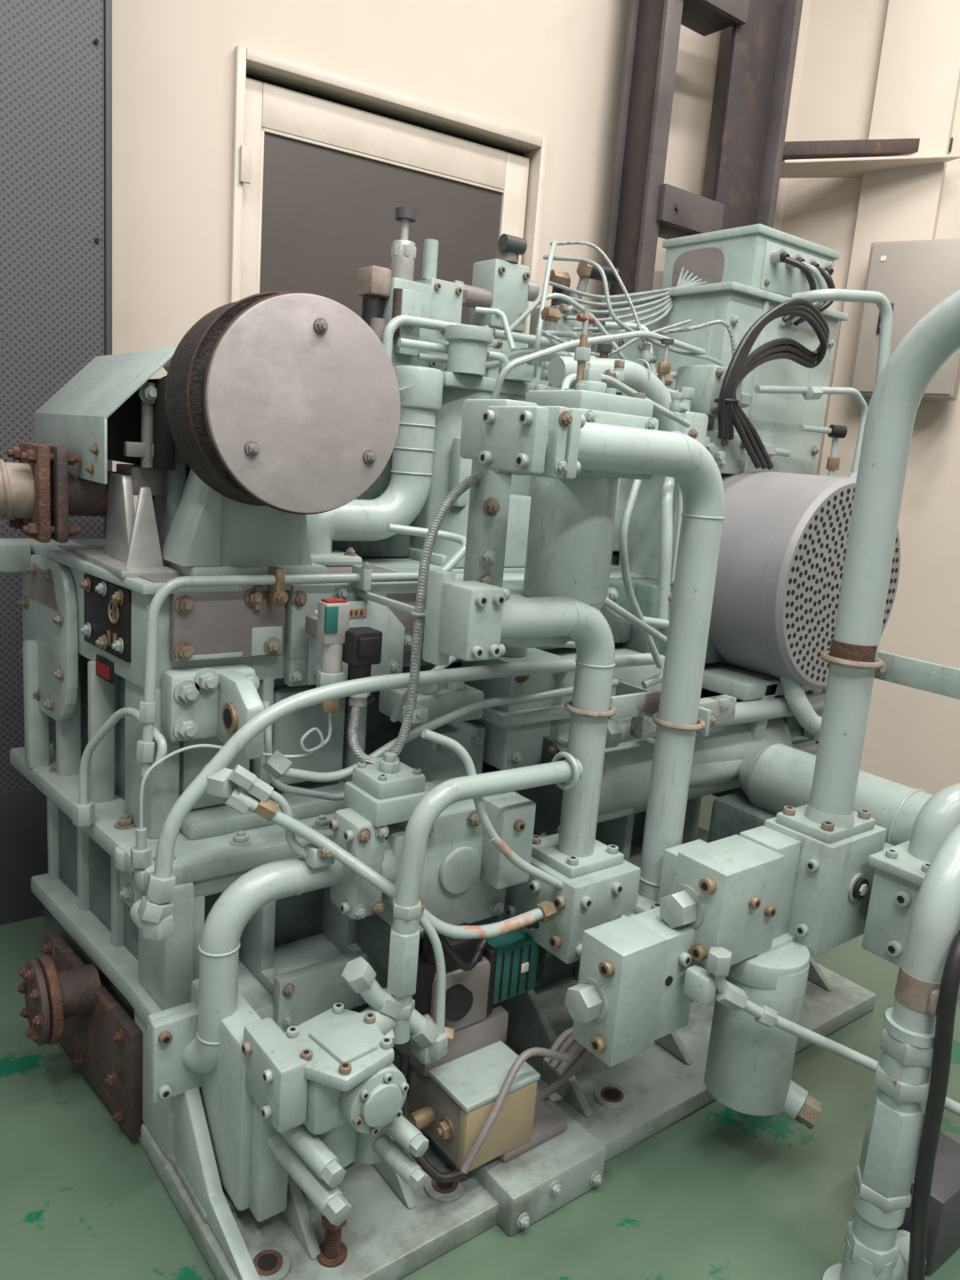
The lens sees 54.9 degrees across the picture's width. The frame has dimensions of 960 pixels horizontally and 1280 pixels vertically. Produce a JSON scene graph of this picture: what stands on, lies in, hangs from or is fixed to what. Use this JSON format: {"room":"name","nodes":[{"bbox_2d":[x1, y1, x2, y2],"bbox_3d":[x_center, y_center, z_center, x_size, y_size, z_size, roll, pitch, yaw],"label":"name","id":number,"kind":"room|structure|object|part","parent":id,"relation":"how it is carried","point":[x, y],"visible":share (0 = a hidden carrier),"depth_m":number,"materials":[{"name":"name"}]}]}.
{"room":"machine room","nodes":[
{"label":"machine room","id":0,"kind":"room"},
{"bbox_2d":[112,0,811,511],"bbox_3d":[-2.001,-1.449,2.353,7.876,4.600,0.974,-4,14,-38],"label":"wall back surface","id":1,"kind":"structure","parent":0,"point":[552,70],"depth_m":3.12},
{"bbox_2d":[0,0,111,925],"bbox_3d":[-1.901,-1.286,2.038,2.030,4.420,0.280,-4,14,-38],"label":"acoustic panel","id":2,"kind":"object","parent":1,"relation":"attached to","point":[56,55],"visible":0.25,"depth_m":2.52,"materials":[{"name":"grey"}]},
{"bbox_2d":[228,45,246,303],"bbox_3d":[-0.887,-0.565,3.228,0.030,2.700,0.130,-3,13,-32],"label":"frame","id":3,"kind":"object","parent":1,"relation":"attached to","point":[240,52],"visible":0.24,"depth_m":2.98,"materials":[{"name":"beige metal"}]},
{"bbox_2d":[240,144,251,183],"bbox_3d":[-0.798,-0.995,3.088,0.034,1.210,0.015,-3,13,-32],"label":"hinge","id":4,"kind":"object","parent":1,"relation":"attached to","point":[245,151],"visible":0.53,"depth_m":2.97,"materials":[{"name":"beige metal"}]},
{"bbox_2d":[240,77,529,299],"bbox_3d":[-0.396,-0.568,3.554,1.126,2.615,0.040,-3,13,-32],"label":"leaf","id":5,"kind":"object","parent":1,"relation":"attached to","point":[268,106],"visible":0.39,"depth_m":3.22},
{"bbox_2d":[256,127,503,293],"bbox_3d":[-0.406,-0.587,3.530,0.955,2.300,0.011,-3,13,-32],"label":"bead","id":6,"kind":"object","parent":5,"relation":"attached to","point":[263,130],"visible":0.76,"depth_m":3.16},
{"bbox_2d":[259,132,502,324],"bbox_3d":[-0.413,-0.590,3.541,0.965,2.300,0.015,-3,13,-32],"label":"panel","id":7,"kind":"object","parent":5,"relation":"attached to","point":[328,215],"visible":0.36,"depth_m":3.28,"materials":[{"name":"grey metal"}]},
{"bbox_2d":[245,73,524,156],"bbox_3d":[-0.419,-0.590,3.588,1.166,2.680,0.010,-3,13,-32],"label":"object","id":8,"kind":"object","parent":1,"relation":"attached to","point":[262,80],"visible":0.02,"depth_m":3.30,"materials":[{"name":"black"}]},
{"bbox_2d":[246,48,542,153],"bbox_3d":[-0.284,-1.890,3.276,1.146,0.035,0.130,-3,13,-32],"label":"door frame","id":9,"kind":"structure","parent":1,"relation":"in","point":[259,64],"depth_m":3.21,"materials":[{"name":"beige metal"}]},
{"bbox_2d":[520,137,548,364],"bbox_3d":[0.113,-0.610,3.846,0.030,2.700,0.130,-3,13,-32],"label":"frame","id":10,"kind":"object","parent":1,"relation":"attached to","point":[538,156],"visible":0.2,"depth_m":3.59,"materials":[{"name":"beige metal"}]},
{"bbox_2d":[0,794,959,1279],"bbox_3d":[0.566,1.330,1.448,10.500,0.080,9.000,-4,14,-38],"label":"floor","id":11,"kind":"structure","parent":0,"point":[720,1192],"depth_m":1.93,"materials":[{"name":"green paint"}]},
{"bbox_2d":[0,207,959,1279],"bbox_3d":[0.350,0.002,2.046,2.846,2.248,2.318,-4,14,-38],"label":"industrial gas compressor","id":12,"kind":"object","parent":11,"relation":"on","point":[403,690],"visible":1,"depth_m":1.94,"materials":[{"name":"paint"}]},
{"bbox_3d":[-0.512,0.139,1.845,0.185,0.156,0.200,-4,14,-38],"label":"plate","id":13,"kind":"part","parent":12,"relation":"part of","materials":[{"name":"paint"}]},
{"bbox_3d":[-0.511,-0.035,1.898,0.238,0.155,0.048,-4,14,-38],"label":"plate","id":14,"kind":"part","parent":12,"relation":"part of","materials":[{"name":"paint"}]},
{"bbox_3d":[-0.388,0.874,1.837,0.280,0.370,0.300,-4,14,-38],"label":"mounting plate","id":15,"kind":"part","parent":12,"relation":"part of","materials":[{"name":"paint"}]},
{"bbox_3d":[-0.320,-0.436,1.727,0.403,0.403,0.020,-4,14,-38],"label":"plate","id":16,"kind":"part","parent":12,"relation":"part of","materials":[{"name":"metal"}]},
{"bbox_3d":[-0.252,-0.020,2.103,0.402,0.225,0.054,-4,14,-38],"label":"sensor mount panel","id":17,"kind":"part","parent":12,"relation":"part of","materials":[{"name":"paint"}]},
{"bbox_3d":[-0.019,0.722,1.975,0.370,0.310,0.194,-4,14,-38],"label":"motor","id":18,"kind":"part","parent":12,"relation":"part of","materials":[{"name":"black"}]},
{"bbox_3d":[0.172,-0.349,2.779,0.900,0.819,0.797,-4,14,-38],"label":"compressor casing","id":19,"kind":"part","parent":12,"relation":"part of","materials":[{"name":"paint"}]},
{"bbox_2d":[522,475,618,610],"bbox_3d":[0.184,-0.191,1.917,0.174,0.350,0.174,-4,14,-38],"label":"cylinder","id":20,"kind":"object","parent":12,"relation":"on","point":[572,521],"depth_m":1.84,"materials":[{"name":"paint"}]},
{"bbox_2d":[704,933,823,1128],"bbox_3d":[0.631,0.840,2.042,0.262,0.395,0.284,-4,14,-38],"label":"cylinder","id":21,"kind":"object","parent":12,"relation":"on","point":[749,1064],"depth_m":1.95,"materials":[{"name":"paint"}]},
{"bbox_2d":[597,0,803,332],"bbox_3d":[0.849,-1.509,3.774,0.700,4.600,0.260,-4,14,-38],"label":"post","id":22,"kind":"object","parent":11,"relation":"on","point":[756,58],"visible":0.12,"depth_m":3.63,"materials":[{"name":"metal"}]},
{"bbox_2d":[656,0,749,239],"bbox_3d":[0.769,-1.563,3.683,0.350,3.530,0.202,-4,14,-38],"label":"crossbeam","id":23,"kind":"object","parent":22,"relation":"attached to","point":[681,212],"visible":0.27,"depth_m":3.55,"materials":[{"name":"metal"}]},
{"bbox_2d":[822,823,959,1279],"bbox_3d":[0.918,0.755,1.787,0.575,0.966,0.174,-4,14,-38],"label":"pipe","id":24,"kind":"object","parent":11,"relation":"on","point":[905,1225],"visible":1,"depth_m":1.63,"materials":[{"name":"metal"}]},
{"bbox_2d":[780,0,959,794],"bbox_3d":[4.293,-1.021,2.701,7.200,4.600,0.150,11,13,30],"label":"wall","id":25,"kind":"structure","parent":0,"point":[912,740],"depth_m":4.14,"materials":[{"name":"beige paint"}]},
{"bbox_2d":[779,137,959,178],"bbox_3d":[1.624,-2.069,3.927,0.639,0.175,0.698,-4,14,-38],"label":"shelf","id":26,"kind":"object","parent":25,"relation":"attached to","point":[848,158],"depth_m":3.92,"materials":[{"name":"beige metal"}]},
{"bbox_2d":[818,0,959,476],"bbox_3d":[1.780,-1.495,4.074,0.320,4.600,0.080,11,13,30],"label":"pilaster","id":27,"kind":"object","parent":25,"relation":"attached to","point":[918,81],"visible":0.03,"depth_m":3.92,"materials":[{"name":"beige paint"}]},
{"bbox_2d":[849,238,959,400],"bbox_3d":[1.830,-1.344,3.900,0.410,0.620,0.198,11,13,30],"label":"wall control box","id":28,"kind":"object","parent":27,"relation":"attached to","point":[915,276],"visible":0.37,"depth_m":3.83,"materials":[{"name":"white metal"}]},
{"bbox_2d":[876,303,894,333],"bbox_3d":[1.700,-1.349,3.877,0.050,0.120,0.012,11,13,30],"label":"latch","id":29,"kind":"object","parent":28,"relation":"attached to","point":[878,317],"depth_m":3.89,"materials":[{"name":"metal"}]}
]}

